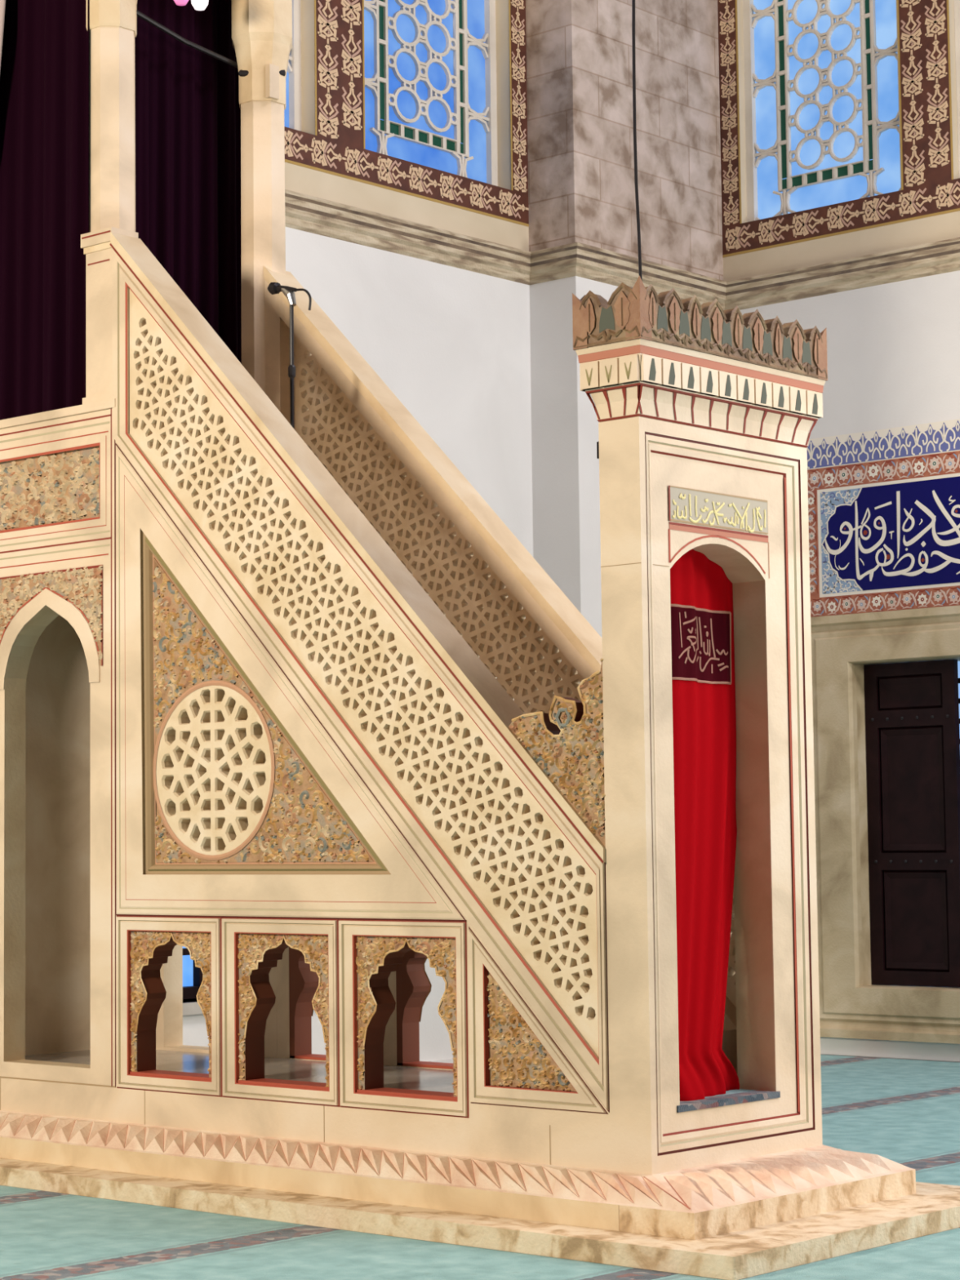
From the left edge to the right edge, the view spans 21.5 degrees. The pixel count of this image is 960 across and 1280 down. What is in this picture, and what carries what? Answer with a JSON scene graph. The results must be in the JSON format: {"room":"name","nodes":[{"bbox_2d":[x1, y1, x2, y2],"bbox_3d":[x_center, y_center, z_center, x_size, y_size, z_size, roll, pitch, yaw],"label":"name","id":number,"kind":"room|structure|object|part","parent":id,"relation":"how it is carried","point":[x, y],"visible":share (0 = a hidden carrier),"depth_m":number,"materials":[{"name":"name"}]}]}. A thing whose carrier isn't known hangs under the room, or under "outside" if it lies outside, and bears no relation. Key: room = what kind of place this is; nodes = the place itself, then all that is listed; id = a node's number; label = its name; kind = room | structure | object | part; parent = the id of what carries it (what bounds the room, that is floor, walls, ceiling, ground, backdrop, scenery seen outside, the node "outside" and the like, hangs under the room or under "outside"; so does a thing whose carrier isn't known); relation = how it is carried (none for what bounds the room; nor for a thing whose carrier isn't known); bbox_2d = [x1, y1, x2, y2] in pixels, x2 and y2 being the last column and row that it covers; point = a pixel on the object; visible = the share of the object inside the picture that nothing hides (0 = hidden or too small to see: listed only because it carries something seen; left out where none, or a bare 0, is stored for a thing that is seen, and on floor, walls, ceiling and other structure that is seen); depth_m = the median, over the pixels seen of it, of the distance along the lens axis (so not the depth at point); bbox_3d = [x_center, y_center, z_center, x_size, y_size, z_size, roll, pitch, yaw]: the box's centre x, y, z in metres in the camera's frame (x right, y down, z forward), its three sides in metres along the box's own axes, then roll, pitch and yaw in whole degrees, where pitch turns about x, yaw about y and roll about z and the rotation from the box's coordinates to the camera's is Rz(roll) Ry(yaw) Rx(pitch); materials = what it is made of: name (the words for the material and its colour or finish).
{"room":"mosque","nodes":[
{"label":"mosque","id":0,"kind":"room"},
{"bbox_2d":[0,0,5,71],"bbox_3d":[-2.460,-2.614,12.598,0.355,1.502,0.036,-5,-6,41],"label":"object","id":1,"kind":"object","parent":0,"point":[2,2],"visible":1,"depth_m":12.54,"materials":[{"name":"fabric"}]},
{"bbox_2d":[182,0,533,1061],"bbox_3d":[-3.338,-1.825,13.838,0.400,9.020,10.710,-5,-6,41],"label":"wall","id":2,"kind":"structure","parent":0,"point":[452,344],"depth_m":17.02,"materials":[{"name":"white paint"}]},
{"bbox_2d":[182,946,203,1015],"bbox_3d":[-1.548,1.308,15.499,0.390,1.890,1.320,-5,-6,41],"label":"window","id":3,"kind":"structure","parent":2,"relation":"in","point":[192,975],"depth_m":15.40,"materials":[{"name":"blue glass"}]},
{"bbox_3d":[-1.687,1.284,15.624,0.020,1.820,1.220,-5,-6,41],"label":"glass","id":4,"kind":"part","parent":3,"relation":"part of","materials":[{"name":"blue glass"}]},
{"bbox_3d":[-1.522,2.213,15.415,0.350,0.070,1.320,-5,-6,41],"label":"sill","id":5,"kind":"part","parent":3,"relation":"part of","materials":[{"name":"grey stone"}]},
{"bbox_2d":[284,0,301,131],"bbox_3d":[-1.742,-4.799,15.872,0.070,3.058,1.645,-5,-6,41],"label":"window","id":6,"kind":"structure","parent":2,"relation":"in","point":[292,113],"depth_m":16.34,"materials":[{"name":"glass"}]},
{"bbox_3d":[-1.755,-4.671,15.875,0.012,2.777,1.555,-5,-6,41],"label":"glass","id":7,"kind":"part","parent":6,"relation":"part of","materials":[{"name":"blue glass"}]},
{"bbox_2d":[284,0,528,226],"bbox_3d":[-1.004,-4.583,16.437,0.004,3.153,4.010,-5,-6,41],"label":"trim","id":8,"kind":"structure","parent":2,"relation":"attached to","point":[337,145],"depth_m":16.60,"materials":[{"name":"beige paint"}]},
{"bbox_2d":[364,0,497,186],"bbox_3d":[-0.411,-4.698,17.375,0.070,3.058,1.485,-5,-6,41],"label":"window","id":9,"kind":"structure","parent":2,"relation":"in","point":[430,65],"depth_m":17.41,"materials":[{"name":"glass"}]},
{"bbox_3d":[-0.410,-4.587,17.366,0.070,2.835,1.485,-5,-6,41],"label":"frame","id":10,"kind":"part","parent":9,"relation":"part of","materials":[{"name":"paint"}]},
{"bbox_2d":[427,1058,453,1063],"bbox_3d":[-3.119,2.588,13.347,0.040,0.100,10.710,-5,-6,41],"label":"baseboard","id":11,"kind":"structure","parent":2,"relation":"attached to","point":[448,1060],"depth_m":16.59,"materials":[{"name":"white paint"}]},
{"bbox_2d":[3,1185,957,1279],"bbox_3d":[0.655,2.404,9.540,18.000,0.180,18.000,-5,-6,41],"label":"floor","id":12,"kind":"structure","parent":0,"point":[3,1185],"depth_m":9.75,"materials":[{"name":"teal carpet"}]},
{"bbox_2d":[0,0,959,1279],"bbox_3d":[-0.455,-0.695,11.552,5.260,6.300,2.015,-5,-6,41],"label":"minbar","id":13,"kind":"object","parent":12,"relation":"on","point":[250,724],"visible":0.97,"depth_m":10.80,"materials":[{"name":"stone"}]},
{"bbox_2d":[0,0,88,420],"bbox_3d":[-2.352,-2.172,12.573,1.254,2.390,0.089,-5,-6,41],"label":"curtain","id":14,"kind":"object","parent":13,"relation":"hanging from","point":[44,73],"visible":0.99,"depth_m":12.37,"materials":[{"name":"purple fabric"}]},
{"bbox_3d":[-2.076,-0.013,12.126,0.788,0.470,0.016,-5,-6,41],"label":"arch moulding","id":15,"kind":"part","parent":13,"relation":"part of","materials":[{"name":"beige stone"}]},
{"bbox_3d":[-1.368,1.646,11.463,0.711,0.790,0.142,-5,-6,41],"label":"arcade panel","id":16,"kind":"part","parent":13,"relation":"part of","materials":[{"name":"beige stone"}]},
{"bbox_3d":[-1.351,1.968,11.437,0.559,0.013,0.126,-5,-6,41],"label":"sill","id":17,"kind":"part","parent":13,"relation":"part of","materials":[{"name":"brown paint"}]},
{"bbox_2d":[173,0,188,5],"bbox_3d":[-1.461,-3.258,12.358,0.084,0.320,0.082,-5,-6,41],"label":"light bulb","id":18,"kind":"object","parent":13,"relation":"hanging from","point":[179,2],"visible":1,"depth_m":12.33,"materials":[{"name":"pink glass"}]},
{"bbox_2d":[134,0,241,364],"bbox_3d":[-1.543,-2.225,12.655,0.089,2.290,0.965,-5,-6,41],"label":"curtain","id":19,"kind":"object","parent":13,"relation":"hanging from","point":[188,111],"visible":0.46,"depth_m":12.77,"materials":[{"name":"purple fabric"}]},
{"bbox_2d":[191,0,208,10],"bbox_3d":[-1.359,-3.239,12.267,0.084,0.375,0.082,-5,-6,41],"label":"light bulb","id":20,"kind":"object","parent":13,"relation":"hanging from","point":[198,5],"visible":1,"depth_m":12.23,"materials":[{"name":"white glass"}]},
{"bbox_3d":[-1.427,-2.970,12.622,0.960,0.239,0.204,3,-6,-36],"label":"tie rod","id":21,"kind":"part","parent":13,"relation":"part of","materials":[{"name":"black metal"}]},
{"bbox_3d":[-0.829,1.603,10.988,0.725,0.790,0.142,-5,-6,41],"label":"arcade panel","id":22,"kind":"part","parent":13,"relation":"part of","materials":[{"name":"beige stone"}]},
{"bbox_3d":[-0.806,1.923,10.957,0.574,0.013,0.126,-5,-6,41],"label":"sill","id":23,"kind":"part","parent":13,"relation":"part of","materials":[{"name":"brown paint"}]},
{"bbox_2d":[267,282,311,429],"bbox_3d":[-0.890,-1.070,11.879,0.213,1.275,0.213,0,-4,-4],"label":"microphone stand","id":24,"kind":"object","parent":13,"relation":"on","point":[273,288],"visible":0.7,"depth_m":11.89,"materials":[{"name":"black metal"}]},
{"bbox_3d":[-0.840,0.110,11.100,2.170,2.203,0.139,-5,-6,41],"label":"triangular panel","id":25,"kind":"part","parent":13,"relation":"part of","materials":[{"name":"beige stone"}]},
{"bbox_3d":[-0.685,1.698,12.234,0.711,0.790,0.142,-5,-6,41],"label":"arcade panel","id":26,"kind":"part","parent":13,"relation":"part of","materials":[{"name":"beige stone"}]},
{"bbox_3d":[-0.678,2.019,12.196,0.559,0.013,0.126,-5,-6,41],"label":"sill","id":27,"kind":"part","parent":13,"relation":"part of","materials":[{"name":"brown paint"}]},
{"bbox_3d":[-0.574,-0.527,10.929,2.924,2.979,0.184,-5,-6,41],"label":"handrail","id":28,"kind":"part","parent":13,"relation":"part of","materials":[{"name":"stone"}]},
{"bbox_3d":[-0.567,-0.018,10.889,2.913,3.870,0.177,-5,-6,41],"label":"balustrade","id":29,"kind":"part","parent":13,"relation":"part of","materials":[{"name":"beige stone"}]},
{"bbox_3d":[-0.283,1.558,10.507,0.728,0.790,0.142,-5,-6,41],"label":"arcade panel","id":30,"kind":"part","parent":13,"relation":"part of","materials":[{"name":"beige stone"}]},
{"bbox_3d":[-0.260,1.879,10.476,0.577,0.013,0.126,-5,-6,41],"label":"sill","id":31,"kind":"part","parent":13,"relation":"part of","materials":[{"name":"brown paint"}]},
{"bbox_3d":[-0.145,1.655,11.759,0.725,0.790,0.142,-5,-6,41],"label":"arcade panel","id":32,"kind":"part","parent":13,"relation":"part of","materials":[{"name":"beige stone"}]},
{"bbox_3d":[-0.133,1.974,11.716,0.574,0.013,0.126,-5,-6,41],"label":"sill","id":33,"kind":"part","parent":13,"relation":"part of","materials":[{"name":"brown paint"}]},
{"bbox_3d":[0.086,-0.477,11.674,2.924,2.979,0.184,-5,-6,41],"label":"handrail","id":34,"kind":"part","parent":13,"relation":"part of","materials":[{"name":"stone"}]},
{"bbox_3d":[0.093,0.032,11.634,2.913,3.870,0.177,-5,-6,41],"label":"balustrade","id":35,"kind":"part","parent":13,"relation":"part of","materials":[{"name":"beige stone"}]},
{"bbox_3d":[0.264,1.494,10.028,0.710,0.710,0.140,-5,-6,41],"label":"triangular panel","id":36,"kind":"part","parent":13,"relation":"part of","materials":[{"name":"beige stone"}]},
{"bbox_3d":[0.919,-0.976,10.303,0.324,0.286,1.274,-5,-6,41],"label":"cornice","id":37,"kind":"part","parent":13,"relation":"part of","materials":[{"name":"beige stone"}]},
{"bbox_2d":[670,548,739,1101],"bbox_3d":[0.886,0.714,10.159,0.122,2.241,0.744,-4,-6,38],"label":"curtain","id":38,"kind":"object","parent":13,"relation":"hanging from","point":[704,681],"visible":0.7,"depth_m":10.19,"materials":[{"name":"red fabric"}]},
{"bbox_3d":[0.917,-1.124,10.314,0.324,0.012,1.274,-5,-6,41],"label":"crown","id":39,"kind":"part","parent":13,"relation":"part of","materials":[{"name":"beige stone"}]},
{"bbox_3d":[0.963,-0.520,10.168,0.007,0.143,0.674,-5,-6,41],"label":"inscription plate","id":40,"kind":"part","parent":13,"relation":"part of","materials":[{"name":"beige stone"}]},
{"bbox_2d":[0,1185,959,1279],"bbox_3d":[-0.606,2.020,5.733,13.820,0.018,9.600,-5,-6,41],"label":"carpet","id":41,"kind":"object","parent":12,"relation":"on","point":[45,1235],"visible":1,"depth_m":9.48,"materials":[{"name":"teal carpet"}]},
{"bbox_2d":[820,1054,959,1186],"bbox_3d":[4.811,2.407,11.529,13.400,0.018,6.240,-5,-6,41],"label":"carpet","id":42,"kind":"object","parent":12,"relation":"on","point":[906,1113],"visible":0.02,"depth_m":14.12,"materials":[{"name":"teal carpet"}]},
{"bbox_2d":[525,0,723,684],"bbox_3d":[1.075,-1.514,18.502,0.820,9.020,2.140,-5,-6,41],"label":"pillar","id":43,"kind":"structure","parent":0,"point":[581,186],"depth_m":17.80,"materials":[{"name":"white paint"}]},
{"bbox_2d":[284,189,959,310],"bbox_3d":[0.510,-3.085,11.677,8.370,0.220,12.450,-5,-6,41],"label":"trim","id":44,"kind":"structure","parent":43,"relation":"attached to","point":[304,212],"depth_m":17.59,"materials":[{"name":"beige stone"}]},
{"bbox_2d":[631,0,642,280],"bbox_3d":[0.778,-1.998,12.403,0.044,9.000,0.016,-5,-6,41],"label":"cable","id":45,"kind":"object","parent":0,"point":[633,1],"visible":0.28,"depth_m":12.44,"materials":[{"name":"black metal"}]},
{"bbox_2d":[723,0,959,1062],"bbox_3d":[4.936,-1.738,16.260,7.950,9.020,0.400,-5,-6,41],"label":"wall","id":46,"kind":"structure","parent":0,"point":[893,348],"depth_m":17.87,"materials":[{"name":"white paint"}]},
{"bbox_2d":[742,0,901,222],"bbox_3d":[2.514,-4.647,18.489,1.395,3.058,0.070,-5,-6,41],"label":"window","id":47,"kind":"structure","parent":46,"relation":"in","point":[822,100],"depth_m":18.48,"materials":[{"name":"glass"}]},
{"bbox_2d":[717,0,959,257],"bbox_3d":[3.155,-4.533,17.756,3.650,3.157,0.004,-5,-6,41],"label":"trim","id":48,"kind":"structure","parent":46,"relation":"attached to","point":[929,188],"depth_m":17.86,"materials":[{"name":"beige paint"}]},
{"bbox_2d":[806,418,959,617],"bbox_3d":[3.357,-0.885,17.323,2.899,1.285,0.017,-5,-6,41],"label":"tile panel","id":49,"kind":"object","parent":46,"relation":"attached to","point":[884,504],"visible":0.88,"depth_m":17.77,"materials":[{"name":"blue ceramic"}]},
{"bbox_3d":[3.346,-0.765,17.325,2.455,0.777,0.016,-5,-6,41],"label":"inscription panel","id":50,"kind":"part","parent":49,"relation":"part of","materials":[{"name":"blue tile"}]},
{"bbox_2d":[810,605,959,1044],"bbox_3d":[3.251,1.250,17.217,2.700,2.965,0.100,-5,-6,41],"label":"trim","id":51,"kind":"structure","parent":46,"relation":"attached to","point":[849,1009],"depth_m":17.76,"materials":[{"name":"beige stone"}]},
{"bbox_2d":[820,1036,959,1062],"bbox_3d":[4.841,2.665,15.746,7.950,0.125,0.050,-5,-6,41],"label":"baseboard","id":52,"kind":"structure","parent":46,"relation":"attached to","point":[828,1046],"depth_m":17.48,"materials":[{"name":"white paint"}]},
{"bbox_2d":[863,659,959,987],"bbox_3d":[3.026,1.278,17.641,0.730,2.250,0.062,-5,-6,41],"label":"door","id":53,"kind":"structure","parent":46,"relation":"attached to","point":[913,737],"depth_m":17.64,"materials":[{"name":"brown wood"}]},
{"bbox_3d":[3.016,0.366,17.713,0.530,0.240,0.020,-5,-6,41],"label":"panel","id":54,"kind":"part","parent":53,"relation":"part of","materials":[{"name":"brown wood"}]},
{"bbox_3d":[3.024,1.044,17.660,0.530,0.880,0.020,-5,-6,41],"label":"panel","id":55,"kind":"part","parent":53,"relation":"part of","materials":[{"name":"brown wood"}]},
{"bbox_3d":[3.035,1.951,17.589,0.530,0.700,0.020,-5,-6,41],"label":"panel","id":56,"kind":"part","parent":53,"relation":"part of","materials":[{"name":"brown wood"}]},
{"bbox_2d":[953,0,959,177],"bbox_3d":[3.856,-4.756,17.306,1.380,3.058,0.070,-5,-6,41],"label":"window","id":57,"kind":"structure","parent":46,"relation":"in","point":[957,2],"depth_m":17.67,"materials":[{"name":"paint"}]},
{"bbox_2d":[957,661,959,735],"bbox_3d":[3.518,1.261,17.495,1.670,2.260,0.090,-5,-6,41],"label":"window","id":58,"kind":"structure","parent":46,"relation":"in","point":[958,662],"depth_m":17.73,"materials":[{"name":"blue glass"}]},
{"bbox_2d":[958,678,959,724],"bbox_3d":[3.501,1.259,17.477,1.670,2.260,0.040,-5,-6,41],"label":"grille","id":59,"kind":"object","parent":58,"relation":"attached to","point":[958,678],"depth_m":17.72,"materials":[{"name":"black metal"}]}
]}

